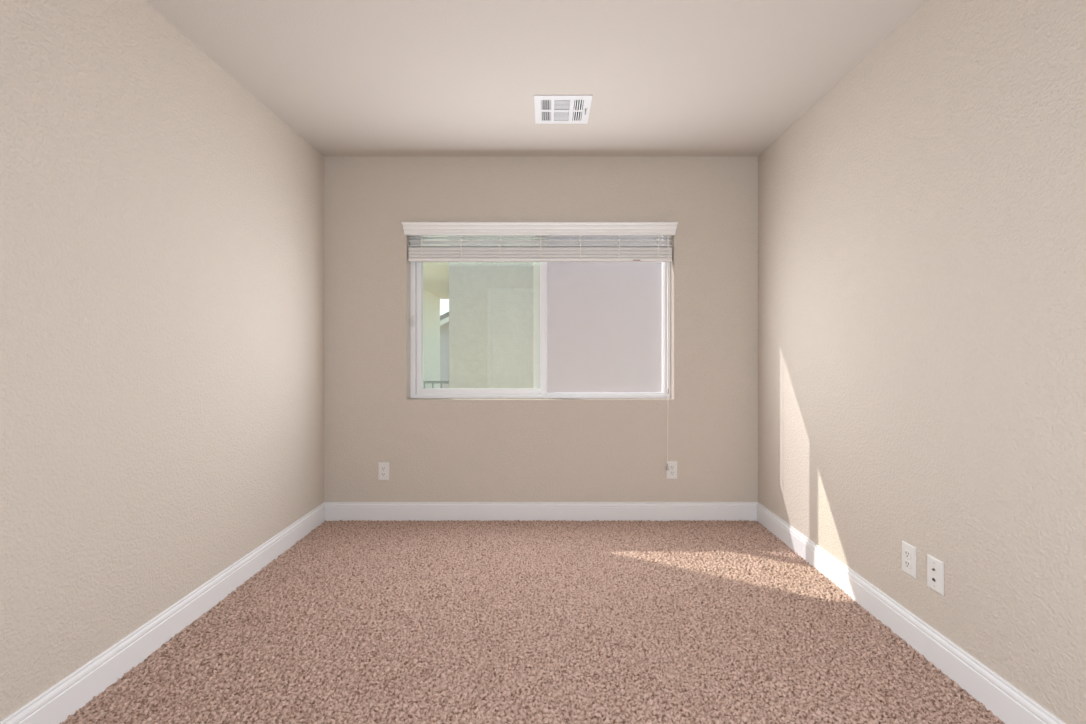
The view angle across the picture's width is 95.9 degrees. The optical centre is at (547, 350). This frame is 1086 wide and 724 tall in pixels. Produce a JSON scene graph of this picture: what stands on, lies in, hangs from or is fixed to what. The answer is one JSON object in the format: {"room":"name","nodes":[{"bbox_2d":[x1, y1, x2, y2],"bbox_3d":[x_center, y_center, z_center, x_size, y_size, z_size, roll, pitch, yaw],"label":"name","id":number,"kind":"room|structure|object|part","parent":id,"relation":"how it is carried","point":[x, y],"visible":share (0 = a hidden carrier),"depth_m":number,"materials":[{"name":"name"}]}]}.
{"room":"empty bedroom","nodes":[
{"label":"empty bedroom","id":0,"kind":"room"},
{"bbox_2d":[0,0,323,720],"bbox_3d":[-1.560,-0.082,1.315,0.120,2.640,4.269,0,0,0],"label":"wall","id":1,"kind":"structure","parent":0,"point":[162,227],"depth_m":1.77,"materials":[{"name":"beige paint"}]},
{"bbox_2d":[0,502,324,723],"bbox_3d":[-1.492,1.083,1.294,0.015,0.133,3.989,0,0,0],"label":"baseboard","id":2,"kind":"structure","parent":1,"relation":"attached to","point":[70,694],"depth_m":1.83,"materials":[{"name":"white paint"}]},
{"bbox_2d":[60,520,1004,723],"bbox_3d":[-0.043,1.140,1.294,2.913,0.018,3.989,0,0,0],"label":"floor","id":3,"kind":"structure","parent":0,"point":[678,621],"depth_m":1.93,"materials":[{"name":"brown carpet"}]},
{"bbox_2d":[144,0,926,156],"bbox_3d":[-0.043,-1.352,1.294,2.913,0.100,3.989,0,0,0],"label":"ceiling","id":4,"kind":"structure","parent":0,"point":[352,78],"depth_m":2.24,"materials":[{"name":"beige paint"}]},
{"bbox_2d":[534,95,591,123],"bbox_3d":[0.080,-1.346,2.650,0.298,0.116,0.306,0,0,0],"label":"ceiling vent","id":5,"kind":"object","parent":4,"relation":"in","point":[549,109],"visible":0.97,"depth_m":2.66,"materials":[{"name":"white metal"}]},
{"bbox_2d":[324,157,757,501],"bbox_3d":[-0.043,-0.082,3.369,2.913,2.640,0.160,0,0,0],"label":"wall","id":6,"kind":"structure","parent":0,"point":[435,449],"depth_m":3.29,"materials":[{"name":"beige paint"}]},
{"bbox_2d":[378,462,388,479],"bbox_3d":[-1.098,0.810,3.285,0.072,0.118,0.009,0,0,0],"label":"electrical outlet","id":7,"kind":"object","parent":6,"relation":"attached to","point":[383,467],"visible":1,"depth_m":3.28,"materials":[{"name":"white plastic"}]},
{"bbox_2d":[410,236,670,397],"bbox_3d":[-0.049,-0.263,3.405,1.795,1.183,0.088,0,0,0],"label":"window","id":8,"kind":"structure","parent":6,"relation":"in","point":[416,268],"depth_m":3.39,"materials":[{"name":"white plastic"}]},
{"bbox_3d":[-0.473,-0.269,3.396,0.866,1.141,0.018,0,0,0],"label":"sash","id":9,"kind":"part","parent":8,"relation":"part of","materials":[{"name":"white plastic"}]},
{"bbox_3d":[-0.467,-0.270,3.423,0.866,1.137,0.020,0,0,0],"label":"sliding sash","id":10,"kind":"part","parent":8,"relation":"part of","materials":[{"name":"white plastic"}]},
{"bbox_2d":[402,222,677,469],"bbox_3d":[-0.051,-0.025,3.292,1.822,1.649,0.122,0,0,0],"label":"window blind","id":11,"kind":"object","parent":8,"relation":"attached to","point":[421,250],"visible":1,"depth_m":3.30,"materials":[{"name":"white plastic"}]},
{"bbox_3d":[-0.049,-0.613,3.325,1.777,0.020,0.052,0,0,0],"label":"rail","id":12,"kind":"part","parent":11,"relation":"part of","materials":[{"name":"white plastic"}]},
{"bbox_3d":[0.805,-0.007,3.277,0.011,1.540,0.004,0,0,0],"label":"lift cord","id":13,"kind":"part","parent":11,"relation":"part of","materials":[{"name":"white fabric"}]},
{"bbox_2d":[324,502,757,520],"bbox_3d":[-0.043,1.083,3.281,2.913,0.133,0.015,0,0,0],"label":"baseboard","id":14,"kind":"structure","parent":6,"relation":"attached to","point":[334,511],"depth_m":3.27,"materials":[{"name":"white paint"}]},
{"bbox_2d":[667,461,676,478],"bbox_3d":[0.835,0.802,3.285,0.072,0.118,0.009,0,0,0],"label":"electrical outlet","id":15,"kind":"object","parent":6,"relation":"attached to","point":[672,465],"visible":1,"depth_m":3.28,"materials":[{"name":"white plastic"}]},
{"bbox_2d":[758,0,1085,723],"bbox_3d":[1.473,-0.082,1.315,0.120,2.640,4.269,0,0,0],"label":"wall","id":16,"kind":"structure","parent":0,"point":[922,223],"depth_m":1.73,"materials":[{"name":"beige paint"}]},
{"bbox_2d":[902,541,915,578],"bbox_3d":[1.409,0.815,1.913,0.009,0.118,0.072,0,0,0],"label":"electrical outlet","id":17,"kind":"object","parent":16,"relation":"attached to","point":[908,551],"visible":1,"depth_m":1.91,"materials":[{"name":"white plastic"}]},
{"bbox_2d":[904,560,910,568],"bbox_3d":[1.406,0.835,1.913,0.002,0.028,0.034,0,0,0],"label":"receptacle","id":18,"kind":"object","parent":17,"relation":"attached to","point":[907,563],"depth_m":1.91,"materials":[{"name":"white plastic"}]},
{"bbox_2d":[904,550,910,558],"bbox_3d":[1.406,0.795,1.913,0.002,0.028,0.034,0,0,0],"label":"receptacle","id":19,"kind":"object","parent":17,"relation":"attached to","point":[907,553],"depth_m":1.91,"materials":[{"name":"white plastic"}]},
{"bbox_2d":[757,502,1065,723],"bbox_3d":[1.405,1.083,1.294,0.015,0.133,3.989,0,0,0],"label":"baseboard","id":20,"kind":"structure","parent":16,"relation":"attached to","point":[1005,701],"depth_m":1.82,"materials":[{"name":"white paint"}]},
{"bbox_2d":[927,554,943,595],"bbox_3d":[1.407,0.815,1.783,0.012,0.118,0.072,0,0,0],"label":"cable jack plate","id":21,"kind":"object","parent":16,"relation":"attached to","point":[935,567],"visible":1,"depth_m":1.78,"materials":[{"name":"white plastic"}]},
{"label":"outside","id":22,"kind":"structure","parent":0,"visible":0},
{"bbox_3d":[0.000,4.238,21.734,50.000,0.200,36.531,0,0,0],"label":"ground","id":23,"kind":"structure","parent":22,"visible":0},
{"bbox_2d":[423,289,439,388],"bbox_3d":[-2.115,1.588,7.575,0.350,5.100,2.550,0,0,0],"label":"wall","id":24,"kind":"structure","parent":23,"relation":"on","point":[431,302],"depth_m":8.20,"materials":[{"name":"beige paint"}]},
{"bbox_2d":[423,236,448,298],"bbox_3d":[-1.714,-1.137,7.250,1.451,0.350,3.900,0,0,0],"label":"porch roof","id":25,"kind":"structure","parent":24,"relation":"on","point":[435,274],"depth_m":6.46,"materials":[{"name":"beige paint"}]},
{"bbox_3d":[1.030,1.438,7.950,5.940,0.200,4.500,0,0,0],"label":"trim","id":26,"kind":"structure","parent":24,"relation":"attached to","visible":0},
{"bbox_2d":[423,381,448,388],"bbox_3d":[-1.468,0.851,6.000,0.945,0.975,0.040,0,0,0],"label":"balcony railing","id":27,"kind":"object","parent":26,"relation":"on","point":[424,382],"visible":0.03,"depth_m":5.98,"materials":[{"name":"grey metal"}]},
{"bbox_3d":[-1.468,0.388,6.000,0.905,0.030,0.040,0,0,0],"label":"rail","id":28,"kind":"part","parent":27,"relation":"part of","materials":[{"name":"grey metal"}]},
{"bbox_2d":[440,312,448,388],"bbox_3d":[-0.943,1.040,17.635,8.000,6.195,7.330,0,0,0],"label":"house","id":29,"kind":"structure","parent":23,"relation":"on","point":[444,319],"depth_m":14.30,"materials":[{"name":"beige paint"}]},
{"bbox_2d":[449,236,661,391],"bbox_3d":[1.758,1.388,5.050,5.485,5.500,0.300,0,0,0],"label":"wall","id":30,"kind":"structure","parent":23,"relation":"on","point":[604,319],"depth_m":4.90,"materials":[{"name":"beige paint"}]}
]}

